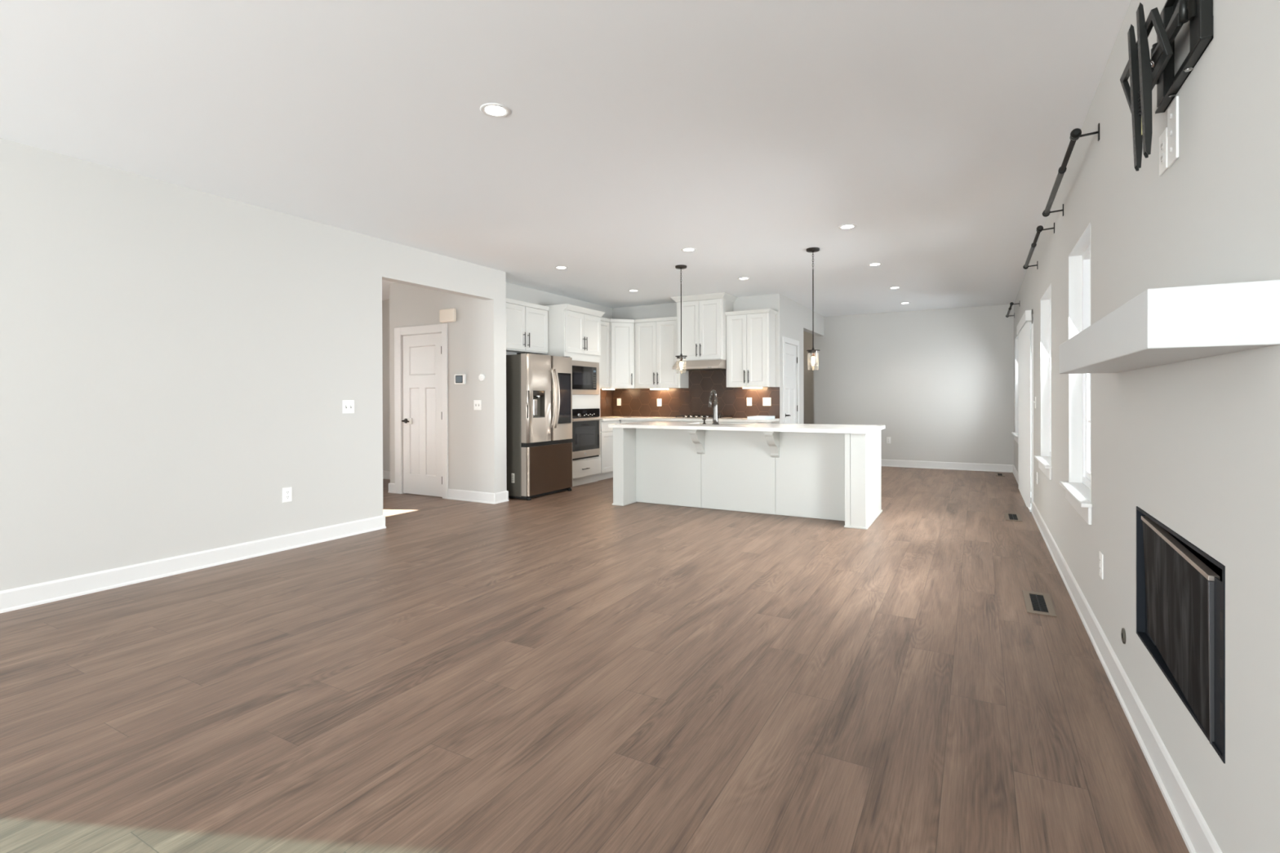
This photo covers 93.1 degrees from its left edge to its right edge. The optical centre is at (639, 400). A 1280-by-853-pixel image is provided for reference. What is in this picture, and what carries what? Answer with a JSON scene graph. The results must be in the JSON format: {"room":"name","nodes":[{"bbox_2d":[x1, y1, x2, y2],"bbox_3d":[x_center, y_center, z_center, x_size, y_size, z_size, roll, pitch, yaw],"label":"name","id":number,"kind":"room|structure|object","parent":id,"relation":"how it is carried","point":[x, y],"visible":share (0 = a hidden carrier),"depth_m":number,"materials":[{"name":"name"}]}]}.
{"room":"living room","nodes":[
{"label":"living room","id":0,"kind":"room"},
{"bbox_2d":[0,137,506,591],"bbox_3d":[-4.031,-0.142,3.028,0.120,2.743,9.774,0,0,29],"label":"wall","id":1,"kind":"structure","parent":0,"point":[175,359],"depth_m":4.28,"materials":[{"name":"grey paint"}]},
{"bbox_2d":[0,515,384,613],"bbox_3d":[-4.387,1.170,2.243,0.019,0.125,8.045,0,0,29],"label":"baseboard","id":2,"kind":"structure","parent":1,"relation":"attached to","point":[16,598],"depth_m":4.22,"materials":[{"name":"white wood"}]},
{"bbox_2d":[282,486,292,502],"bbox_3d":[-2.882,0.773,4.959,0.008,0.120,0.078,0,0,29],"label":"power outlet","id":3,"kind":"object","parent":1,"relation":"attached to","point":[286,491],"visible":1,"depth_m":4.96,"materials":[{"name":"white plastic"}]},
{"bbox_2d":[342,400,354,413],"bbox_3d":[-2.609,0.059,5.440,0.020,0.118,0.116,0,0,29],"label":"light switch","id":4,"kind":"object","parent":1,"relation":"attached to","point":[348,406],"visible":1,"depth_m":5.44,"materials":[{"name":"white plastic"}]},
{"bbox_2d":[383,515,386,528],"bbox_3d":[-2.479,1.154,5.796,0.139,0.125,0.019,0,0,29],"label":"baseboard","id":5,"kind":"structure","parent":1,"relation":"attached to","point":[384,515],"depth_m":5.76,"materials":[{"name":"white wood"}]},
{"bbox_2d":[493,490,507,504],"bbox_3d":[-1.646,1.147,7.169,0.019,0.125,0.228,0,0,29],"label":"baseboard","id":6,"kind":"structure","parent":1,"relation":"attached to","point":[501,496],"depth_m":7.16,"materials":[{"name":"white wood"}]},
{"bbox_2d":[382,299,390,471],"bbox_3d":[-3.574,-0.162,9.209,2.600,2.743,0.120,0,0,29],"label":"wall","id":7,"kind":"structure","parent":0,"point":[385,304],"depth_m":9.32,"materials":[{"name":"grey paint"}]},
{"bbox_2d":[382,470,390,479],"bbox_3d":[-3.755,1.148,9.236,2.055,0.125,0.019,0,0,29],"label":"baseboard","id":8,"kind":"structure","parent":7,"relation":"attached to","point":[386,474],"depth_m":9.31,"materials":[{"name":"white"}]},
{"bbox_2d":[389,282,486,492],"bbox_3d":[-2.518,-0.160,7.608,1.691,2.743,0.120,0,0,29],"label":"wall","id":9,"kind":"structure","parent":0,"point":[410,305],"depth_m":7.36,"materials":[{"name":"grey paint"}]},
{"bbox_2d":[388,483,395,493],"bbox_3d":[-3.236,1.150,7.934,0.154,0.125,0.019,0,0,29],"label":"baseboard","id":10,"kind":"structure","parent":9,"relation":"attached to","point":[392,486],"depth_m":7.93,"materials":[{"name":"white wood"}]},
{"bbox_2d":[394,323,448,498],"bbox_3d":[-2.756,0.136,7.710,0.950,2.152,0.173,0,0,29],"label":"door","id":11,"kind":"structure","parent":9,"relation":"in","point":[420,352],"depth_m":7.69,"materials":[{"name":"white wood"}]},
{"bbox_2d":[439,308,456,323],"bbox_3d":[-2.346,-1.033,7.408,0.250,0.162,0.055,0,0,29],"label":"door chime","id":12,"kind":"object","parent":9,"relation":"attached to","point":[448,315],"visible":1,"depth_m":7.37,"materials":[{"name":"beige plastic"}]},
{"bbox_2d":[454,373,466,384],"bbox_3d":[-2.174,-0.252,7.327,0.167,0.123,0.035,0,0,29],"label":"thermostat","id":13,"kind":"object","parent":9,"relation":"attached to","point":[460,379],"visible":1,"depth_m":7.30,"materials":[{"name":"white plastic"}]},
{"bbox_2d":[447,488,495,503],"bbox_3d":[-2.023,1.148,7.260,0.766,0.125,0.019,0,0,29],"label":"baseboard","id":14,"kind":"structure","parent":9,"relation":"attached to","point":[452,494],"depth_m":7.26,"materials":[{"name":"white wood"}]},
{"bbox_2d":[473,400,481,409],"bbox_3d":[-1.933,0.058,7.204,0.116,0.118,0.020,0,0,29],"label":"light switch","id":15,"kind":"object","parent":9,"relation":"attached to","point":[477,403],"visible":1,"depth_m":7.21,"materials":[{"name":"white plastic"}]},
{"bbox_2d":[478,373,484,381],"bbox_3d":[-1.873,-0.267,7.165,0.088,0.088,0.026,0,0,29],"label":"wall sensor","id":16,"kind":"object","parent":9,"relation":"attached to","point":[482,377],"visible":1,"depth_m":7.16,"materials":[{"name":"white plastic"}]},
{"bbox_2d":[506,282,612,417],"bbox_3d":[-1.262,-0.168,8.880,0.120,2.743,3.325,0,0,29],"label":"wall","id":17,"kind":"structure","parent":0,"point":[513,291],"depth_m":8.57,"materials":[{"name":"grey paint"}]},
{"bbox_2d":[506,297,549,354],"bbox_3d":[-1.571,-0.955,7.932,0.262,0.645,0.973,0,0,29],"label":"upper cabinet","id":18,"kind":"object","parent":17,"relation":"attached to","point":[526,322],"visible":0.7,"depth_m":7.90,"materials":[{"name":"white wood"}]},
{"bbox_2d":[600,316,610,388],"bbox_3d":[-0.723,-0.727,9.372,0.344,1.085,0.470,0,0,29],"label":"upper cabinet","id":19,"kind":"object","parent":17,"relation":"attached to","point":[605,322],"visible":0.36,"depth_m":9.40,"materials":[{"name":"white wood"}]},
{"bbox_2d":[600,388,613,417],"bbox_3d":[-0.727,0.043,9.704,0.012,0.456,1.126,0,0,29],"label":"tile backsplash","id":20,"kind":"structure","parent":17,"relation":"attached to","point":[606,395],"depth_m":10.00,"materials":[{"name":"brown tile"}]},
{"bbox_2d":[0,0,1131,316],"bbox_3d":[-1.422,-1.590,5.933,9.750,0.120,17.800,0,0,29],"label":"ceiling","id":21,"kind":"structure","parent":0,"point":[742,134],"depth_m":3.35,"materials":[{"name":"white paint"}]},
{"bbox_2d":[480,102,510,117],"bbox_3d":[-0.760,-1.521,3.187,0.156,0.006,0.156,0,0,29],"label":"recessed light","id":22,"kind":"object","parent":21,"relation":"in","point":[491,109],"visible":1,"depth_m":3.18,"materials":[{"name":"white plastic"}]},
{"bbox_2d":[554,266,568,269],"bbox_3d":[-0.910,-1.532,7.019,0.156,0.006,0.156,0,0,29],"label":"recessed light","id":23,"kind":"object","parent":21,"relation":"in","point":[556,267],"visible":1,"depth_m":7.00,"materials":[{"name":"white plastic"}]},
{"bbox_2d":[675,264,687,369],"bbox_3d":[0.473,-0.922,6.965,0.136,1.233,0.136,0,0,29],"label":"pendant lamp","id":24,"kind":"object","parent":21,"relation":"hanging from","point":[681,267],"visible":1,"depth_m":6.96,"materials":[{"name":"brown metal"}]},
{"bbox_2d":[680,247,696,251],"bbox_3d":[0.497,-1.534,6.191,0.156,0.006,0.156,0,0,29],"label":"recessed light","id":25,"kind":"object","parent":21,"relation":"in","point":[688,249],"visible":1,"depth_m":6.17,"materials":[{"name":"white plastic"}]},
{"bbox_2d":[737,277,750,279],"bbox_3d":[1.314,-1.541,7.689,0.156,0.006,0.156,0,0,29],"label":"recessed light","id":26,"kind":"object","parent":21,"relation":"in","point":[739,278],"visible":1,"depth_m":7.70,"materials":[{"name":"white plastic"}]},
{"bbox_2d":[806,247,820,365],"bbox_3d":[1.762,-0.924,6.179,0.136,1.233,0.136,0,0,29],"label":"pendant lamp","id":27,"kind":"object","parent":21,"relation":"hanging from","point":[813,351],"visible":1,"depth_m":6.17,"materials":[{"name":"brown metal"}]},
{"bbox_2d":[838,223,857,229],"bbox_3d":[1.837,-1.535,5.376,0.156,0.006,0.156,0,0,29],"label":"recessed light","id":28,"kind":"object","parent":21,"relation":"in","point":[849,226],"visible":1,"depth_m":5.36,"materials":[{"name":"white plastic"}]},
{"bbox_2d":[867,262,882,266],"bbox_3d":[2.671,-1.542,6.901,0.156,0.006,0.156,0,0,29],"label":"recessed light","id":29,"kind":"object","parent":21,"relation":"in","point":[872,264],"visible":1,"depth_m":6.88,"materials":[{"name":"white plastic"}]},
{"bbox_2d":[888,286,900,288],"bbox_3d":[3.514,-1.549,8.370,0.156,0.006,0.156,0,0,29],"label":"recessed light","id":30,"kind":"object","parent":21,"relation":"in","point":[892,287],"visible":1,"depth_m":8.36,"materials":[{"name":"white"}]},
{"bbox_2d":[0,466,1189,852],"bbox_3d":[-1.413,1.263,5.942,9.750,0.100,17.800,0,0,29],"label":"floor","id":31,"kind":"structure","parent":0,"point":[573,671],"depth_m":2.53,"materials":[{"name":"brown wood"}]},
{"bbox_2d":[506,352,572,500],"bbox_3d":[-1.351,0.314,7.828,0.706,1.787,0.940,0,0,29],"label":"refrigerator","id":32,"kind":"object","parent":31,"relation":"on","point":[539,387],"visible":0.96,"depth_m":7.48,"materials":[{"name":"grey metal"}]},
{"bbox_2d":[542,303,604,486],"bbox_3d":[-0.978,-0.049,8.708,0.542,2.505,0.942,0,0,29],"label":"tall cabinet","id":33,"kind":"object","parent":31,"relation":"on","point":[574,331],"visible":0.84,"depth_m":8.50,"materials":[{"name":"white wood"}]},
{"bbox_2d":[572,360,599,395],"bbox_3d":[-0.937,-0.314,8.661,0.361,0.471,0.776,0,0,29],"label":"microwave","id":34,"kind":"object","parent":33,"relation":"in","point":[585,375],"visible":0.66,"depth_m":8.59,"materials":[{"name":"silver metal"}]},
{"bbox_2d":[571,408,601,460],"bbox_3d":[-0.924,0.476,8.658,0.445,0.705,0.776,0,0,29],"label":"wall oven","id":35,"kind":"object","parent":33,"relation":"in","point":[585,440],"visible":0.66,"depth_m":8.59,"materials":[{"name":"silver metal"}]},
{"bbox_2d":[597,420,620,480],"bbox_3d":[-0.653,0.754,9.333,0.499,0.892,0.546,0,0,29],"label":"base cabinet","id":36,"kind":"object","parent":31,"relation":"on","point":[606,433],"visible":0.43,"depth_m":9.12,"materials":[{"name":"white wood"}]},
{"bbox_2d":[620,419,669,423],"bbox_3d":[0.206,0.751,9.468,0.867,0.892,0.637,0,0,29],"label":"base cabinet","id":37,"kind":"object","parent":31,"relation":"on","point":[621,421],"visible":0.08,"depth_m":9.31,"materials":[{"name":"white wood"}]},
{"bbox_2d":[600,416,778,422],"bbox_3d":[0.512,0.287,9.008,2.825,0.035,1.112,0,0,29],"label":"countertop","id":38,"kind":"structure","parent":37,"relation":"on","point":[605,418],"depth_m":8.95,"materials":[{"name":"white stone"}]},
{"bbox_2d":[671,414,732,418],"bbox_3d":[0.924,0.248,9.040,0.765,0.040,0.505,0,0,29],"label":"gas cooktop","id":39,"kind":"object","parent":38,"relation":"in","point":[685,416],"visible":0.82,"depth_m":8.93,"materials":[{"name":"silver metal"}]},
{"bbox_2d":[671,417,732,418],"bbox_3d":[0.924,0.262,9.040,0.765,0.012,0.505,0,0,29],"label":"tray","id":40,"kind":"object","parent":39,"relation":"on","point":[673,417],"depth_m":8.91,"materials":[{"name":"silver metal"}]},
{"bbox_2d":[746,415,774,419],"bbox_3d":[1.715,0.247,8.579,0.255,0.040,0.460,0,0,29],"label":"serving tray","id":41,"kind":"object","parent":38,"relation":"on","point":[757,417],"visible":1,"depth_m":8.42,"materials":[{"name":"white ceramic"}]},
{"bbox_2d":[679,421,712,422],"bbox_3d":[0.936,0.750,9.062,0.797,0.892,0.637,0,0,29],"label":"base cabinet","id":42,"kind":"object","parent":31,"relation":"on","point":[679,421],"visible":0.02,"depth_m":8.84,"materials":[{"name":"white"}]},
{"bbox_2d":[612,427,882,529],"bbox_3d":[1.148,0.756,6.772,2.785,0.892,1.056,0,0,29],"label":"base cabinet","id":43,"kind":"object","parent":31,"relation":"on","point":[830,476],"visible":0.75,"depth_m":6.47,"materials":[{"name":"grey paint"}]},
{"bbox_2d":[608,421,884,433],"bbox_3d":[1.143,0.292,6.760,2.833,0.035,1.100,0,0,29],"label":"countertop","id":44,"kind":"structure","parent":43,"relation":"on","point":[805,428],"depth_m":6.40,"materials":[{"name":"white stone"}]},
{"bbox_2d":[708,390,720,424],"bbox_3d":[0.842,0.078,6.876,0.080,0.393,0.170,0,0,-22],"label":"kitchen faucet","id":45,"kind":"object","parent":44,"relation":"on","point":[715,415],"visible":0.98,"depth_m":6.83,"materials":[{"name":"grey metal"}]},
{"bbox_2d":[725,422,771,422],"bbox_3d":[1.528,0.750,8.732,0.552,0.892,0.637,0,0,29],"label":"base cabinet","id":46,"kind":"object","parent":31,"relation":"on","point":[726,422],"visible":0.06,"depth_m":8.51,"materials":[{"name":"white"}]},
{"bbox_2d":[995,472,1004,476],"bbox_3d":[5.684,1.177,9.580,0.125,0.006,0.400,0,0,29],"label":"floor vent","id":47,"kind":"object","parent":31,"relation":"in","point":[996,473],"visible":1,"depth_m":9.57,"materials":[{"name":"brown metal"}]},
{"bbox_2d":[1004,512,1022,521],"bbox_3d":[3.809,1.193,6.195,0.140,0.006,0.440,0,0,29],"label":"floor vent","id":48,"kind":"object","parent":31,"relation":"in","point":[1009,517],"visible":1,"depth_m":6.18,"materials":[{"name":"brown"}]},
{"bbox_2d":[1008,514,1017,519],"bbox_3d":[3.809,1.194,6.195,0.072,0.004,0.350,0,0,29],"label":"grille","id":49,"kind":"object","parent":48,"relation":"attached to","point":[1011,517],"depth_m":6.19,"materials":[{"name":"black metal"}]},
{"bbox_2d":[1022,590,1057,617],"bbox_3d":[2.370,1.205,3.608,0.140,0.006,0.440,0,0,29],"label":"floor vent","id":50,"kind":"object","parent":31,"relation":"in","point":[1040,603],"visible":1,"depth_m":3.59,"materials":[{"name":"brown"}]},
{"bbox_2d":[1029,594,1048,612],"bbox_3d":[2.370,1.206,3.608,0.072,0.004,0.350,0,0,29],"label":"grille","id":51,"kind":"object","parent":50,"relation":"attached to","point":[1037,602],"depth_m":3.60,"materials":[{"name":"black metal"}]},
{"bbox_2d":[612,293,771,421],"bbox_3d":[0.762,-0.176,9.588,2.730,2.743,0.120,0,0,29],"label":"wall","id":52,"kind":"structure","parent":0,"point":[763,301],"depth_m":9.72,"materials":[{"name":"grey paint"}]},
{"bbox_2d":[608,319,635,389],"bbox_3d":[-0.340,-0.729,9.771,0.624,1.085,0.625,0,0,29],"label":"upper cabinet","id":53,"kind":"object","parent":52,"relation":"attached to","point":[622,331],"visible":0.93,"depth_m":9.54,"materials":[{"name":"white wood"}]},
{"bbox_2d":[634,316,688,388],"bbox_3d":[0.327,-0.731,9.542,0.793,1.085,0.377,0,0,29],"label":"upper cabinet","id":54,"kind":"object","parent":52,"relation":"attached to","point":[655,339],"visible":0.88,"depth_m":9.40,"materials":[{"name":"white wood"}]},
{"bbox_2d":[613,369,779,418],"bbox_3d":[0.788,-0.096,9.498,2.835,0.726,0.012,0,0,29],"label":"tile backsplash","id":55,"kind":"structure","parent":52,"relation":"attached to","point":[694,399],"depth_m":9.41,"materials":[{"name":"brown tile"}]},
{"bbox_2d":[617,398,621,405],"bbox_3d":[-0.351,0.031,10.118,0.078,0.120,0.009,0,0,29],"label":"power outlet","id":56,"kind":"object","parent":55,"relation":"attached to","point":[619,400],"visible":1,"depth_m":10.11,"materials":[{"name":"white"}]},
{"bbox_2d":[657,399,661,406],"bbox_3d":[0.310,0.037,9.751,0.078,0.120,0.009,0,0,29],"label":"power outlet","id":57,"kind":"object","parent":55,"relation":"attached to","point":[659,401],"visible":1,"depth_m":9.75,"materials":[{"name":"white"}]},
{"bbox_2d":[746,397,751,405],"bbox_3d":[1.624,0.023,9.020,0.078,0.120,0.009,0,0,29],"label":"power outlet","id":58,"kind":"object","parent":55,"relation":"attached to","point":[748,399],"visible":1,"depth_m":9.02,"materials":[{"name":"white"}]},
{"bbox_2d":[762,397,770,405],"bbox_3d":[1.856,0.023,8.885,0.122,0.120,0.020,0,0,29],"label":"light switch","id":59,"kind":"object","parent":55,"relation":"attached to","point":[766,401],"visible":1,"depth_m":8.89,"materials":[{"name":"white plastic"}]},
{"bbox_2d":[671,292,737,360],"bbox_3d":[0.963,-1.067,9.107,0.860,0.957,0.517,0,0,29],"label":"upper cabinet","id":60,"kind":"object","parent":52,"relation":"attached to","point":[704,318],"visible":0.93,"depth_m":8.91,"materials":[{"name":"white wood"}]},
{"bbox_2d":[672,359,726,370],"bbox_3d":[0.944,-0.521,9.071,0.734,0.133,0.602,0,0,29],"label":"range hood","id":61,"kind":"object","parent":60,"relation":"attached to","point":[721,364],"visible":0.86,"depth_m":8.85,"materials":[{"name":"silver metal"}]},
{"bbox_2d":[724,308,777,387],"bbox_3d":[1.616,-0.738,8.825,0.671,1.095,0.377,0,0,29],"label":"upper cabinet","id":62,"kind":"object","parent":52,"relation":"attached to","point":[750,334],"visible":1,"depth_m":8.69,"materials":[{"name":"white wood"}]},
{"bbox_2d":[742,386,762,388],"bbox_3d":[1.644,-0.181,8.869,0.290,0.018,0.060,0,0,29],"label":"light bar","id":63,"kind":"object","parent":62,"relation":"attached to","point":[742,387],"visible":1,"depth_m":8.84,"materials":[{"name":"white plastic"}]},
{"bbox_2d":[771,293,823,423],"bbox_3d":[2.683,-0.184,10.110,0.120,2.743,2.900,0,0,29],"label":"wall","id":64,"kind":"structure","parent":0,"point":[792,317],"depth_m":9.37,"materials":[{"name":"grey paint"}]},
{"bbox_2d":[782,336,799,423],"bbox_3d":[2.323,0.124,9.328,0.100,2.135,0.900,0,0,29],"label":"door","id":65,"kind":"structure","parent":64,"relation":"in","point":[790,353],"depth_m":9.35,"materials":[{"name":"white wood"}]},
{"bbox_2d":[803,330,813,423],"bbox_3d":[3.146,-0.194,13.080,2.220,2.743,0.120,0,0,29],"label":"wall","id":66,"kind":"structure","parent":0,"point":[808,369],"depth_m":12.79,"materials":[{"name":"grey paint"}]},
{"bbox_2d":[813,304,1013,464],"bbox_3d":[4.774,-0.192,10.675,3.365,2.743,0.120,0,0,29],"label":"wall","id":67,"kind":"structure","parent":0,"point":[940,383],"depth_m":10.51,"materials":[{"name":"grey paint"}]},
{"bbox_2d":[886,436,890,443],"bbox_3d":[4.424,0.714,10.800,0.075,0.118,0.008,0,0,29],"label":"power outlet","id":68,"kind":"object","parent":67,"relation":"attached to","point":[888,438],"visible":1,"depth_m":10.80,"materials":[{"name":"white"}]},
{"bbox_2d":[880,458,1013,472],"bbox_3d":[4.679,1.118,10.654,3.215,0.125,0.019,0,0,29],"label":"baseboard","id":69,"kind":"structure","parent":67,"relation":"attached to","point":[889,463],"depth_m":10.33,"materials":[{"name":"white wood"}]},
{"bbox_2d":[1013,0,1279,852],"bbox_3d":[2.312,-0.161,2.942,0.150,2.743,15.790,0,0,29],"label":"wall","id":70,"kind":"structure","parent":0,"point":[1194,444],"depth_m":1.67,"materials":[{"name":"grey paint"}]},
{"bbox_2d":[1005,302,1018,318],"bbox_3d":[5.569,-1.346,9.077,0.120,0.080,1.490,0,0,29],"label":"curtain rod","id":71,"kind":"object","parent":70,"relation":"attached to","point":[1011,304],"visible":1,"depth_m":9.01,"materials":[{"name":"grey metal"}]},
{"bbox_2d":[1011,335,1017,443],"bbox_3d":[5.660,-0.170,9.009,0.198,1.573,1.110,0,0,29],"label":"window","id":72,"kind":"structure","parent":70,"relation":"in","point":[1015,434],"depth_m":9.46,"materials":[{"name":"white wood"}]},
{"bbox_2d":[1012,465,1018,484],"bbox_3d":[5.508,1.120,8.857,0.019,0.125,2.355,0,0,29],"label":"baseboard","id":73,"kind":"structure","parent":70,"relation":"attached to","point":[1015,472],"depth_m":9.16,"materials":[{"name":"white wood"}]},
{"bbox_2d":[1016,309,1032,508],"bbox_3d":[4.508,0.093,7.124,0.066,2.106,1.666,0,0,29],"label":"vertical blind","id":74,"kind":"object","parent":70,"relation":"attached to","point":[1023,328],"visible":1,"depth_m":6.79,"materials":[{"name":"white plastic"}]},
{"bbox_2d":[1027,314,1033,511],"bbox_3d":[4.599,0.138,7.083,0.180,2.105,1.620,0,0,29],"label":"door","id":75,"kind":"structure","parent":70,"relation":"in","point":[1031,324],"depth_m":6.41,"materials":[{"name":"white wood"}]},
{"bbox_2d":[1022,222,1054,269],"bbox_3d":[3.470,-1.315,5.304,0.120,0.080,1.591,0,0,29],"label":"curtain rod","id":76,"kind":"object","parent":70,"relation":"attached to","point":[1039,228],"visible":1,"depth_m":5.13,"materials":[{"name":"grey metal"}]},
{"bbox_2d":[1034,283,1052,479],"bbox_3d":[3.558,-0.152,5.232,0.198,1.573,1.025,0,0,29],"label":"window","id":77,"kind":"structure","parent":70,"relation":"in","point":[1044,460],"depth_m":5.63,"materials":[{"name":"white"}]},
{"bbox_2d":[1042,123,1099,217],"bbox_3d":[2.501,-1.295,3.562,0.120,0.080,1.494,0,0,29],"label":"curtain rod","id":78,"kind":"object","parent":70,"relation":"attached to","point":[1076,133],"visible":1,"depth_m":3.35,"materials":[{"name":"grey metal"}]},
{"bbox_2d":[1059,222,1092,524],"bbox_3d":[2.601,-0.144,3.510,0.198,1.573,0.965,0,0,29],"label":"window","id":79,"kind":"structure","parent":70,"relation":"in","point":[1077,493],"depth_m":3.85,"materials":[{"name":"white"}]},
{"bbox_2d":[1099,551,1103,579],"bbox_3d":[2.188,0.783,2.881,0.008,0.118,0.075,0,0,29],"label":"power outlet","id":80,"kind":"object","parent":70,"relation":"attached to","point":[1101,556],"visible":1,"depth_m":2.86,"materials":[{"name":"white plastic"}]},
{"bbox_2d":[1120,627,1125,644],"bbox_3d":[1.945,0.949,2.443,0.008,0.061,0.062,0,0,29],"label":"plate","id":81,"kind":"object","parent":70,"relation":"attached to","point":[1122,632],"visible":1,"depth_m":2.43,"materials":[{"name":"grey metal"}]},
{"bbox_2d":[1031,502,1222,852],"bbox_3d":[1.277,1.156,1.252,0.019,0.125,11.820,0,0,29],"label":"baseboard","id":82,"kind":"structure","parent":70,"relation":"attached to","point":[1195,832],"depth_m":2.12,"materials":[{"name":"white wood"}]},
{"bbox_2d":[1159,127,1168,176],"bbox_3d":[1.645,-0.780,1.908,0.008,0.125,0.085,0,0,29],"label":"power outlet","id":83,"kind":"object","parent":70,"relation":"attached to","point":[1163,137],"visible":0.98,"depth_m":1.90,"materials":[{"name":"white plastic"}]},
{"bbox_2d":[1160,153,1164,164],"bbox_3d":[1.643,-0.760,1.909,0.002,0.033,0.033,0,0,29],"label":"receptacle","id":84,"kind":"object","parent":83,"relation":"attached to","point":[1162,154],"depth_m":1.90,"materials":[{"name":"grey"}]},
{"bbox_2d":[1160,140,1164,151],"bbox_3d":[1.643,-0.799,1.909,0.002,0.033,0.033,0,0,29],"label":"receptacle","id":85,"kind":"object","parent":83,"relation":"attached to","point":[1162,141],"depth_m":1.90,"materials":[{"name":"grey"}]},
{"bbox_2d":[1120,0,1213,171],"bbox_3d":[1.505,-0.939,1.767,0.114,0.490,0.519,0,0,29],"label":"bracket","id":86,"kind":"object","parent":70,"relation":"attached to","point":[1144,73],"visible":1,"depth_m":1.72,"materials":[{"name":"black metal"}]},
{"bbox_2d":[1059,280,1279,373],"bbox_3d":[1.538,-0.174,1.915,0.203,0.126,1.581,0,0,29],"label":"mantel shelf","id":87,"kind":"object","parent":70,"relation":"attached to","point":[1157,326],"visible":1,"depth_m":1.26,"materials":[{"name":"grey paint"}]},
{"bbox_2d":[1167,95,1178,168],"bbox_3d":[1.590,-0.799,1.814,0.012,0.180,0.093,0,0,29],"label":"plate","id":88,"kind":"object","parent":70,"relation":"attached to","point":[1173,110],"visible":1,"depth_m":1.80,"materials":[{"name":"white plastic"}]},
{"bbox_2d":[1136,506,1225,764],"bbox_3d":[1.747,0.630,1.778,0.307,0.471,0.917,0,0,29],"label":"fireplace insert","id":89,"kind":"object","parent":70,"relation":"attached to","point":[1180,588],"visible":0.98,"depth_m":1.74,"materials":[{"name":"black metal"}]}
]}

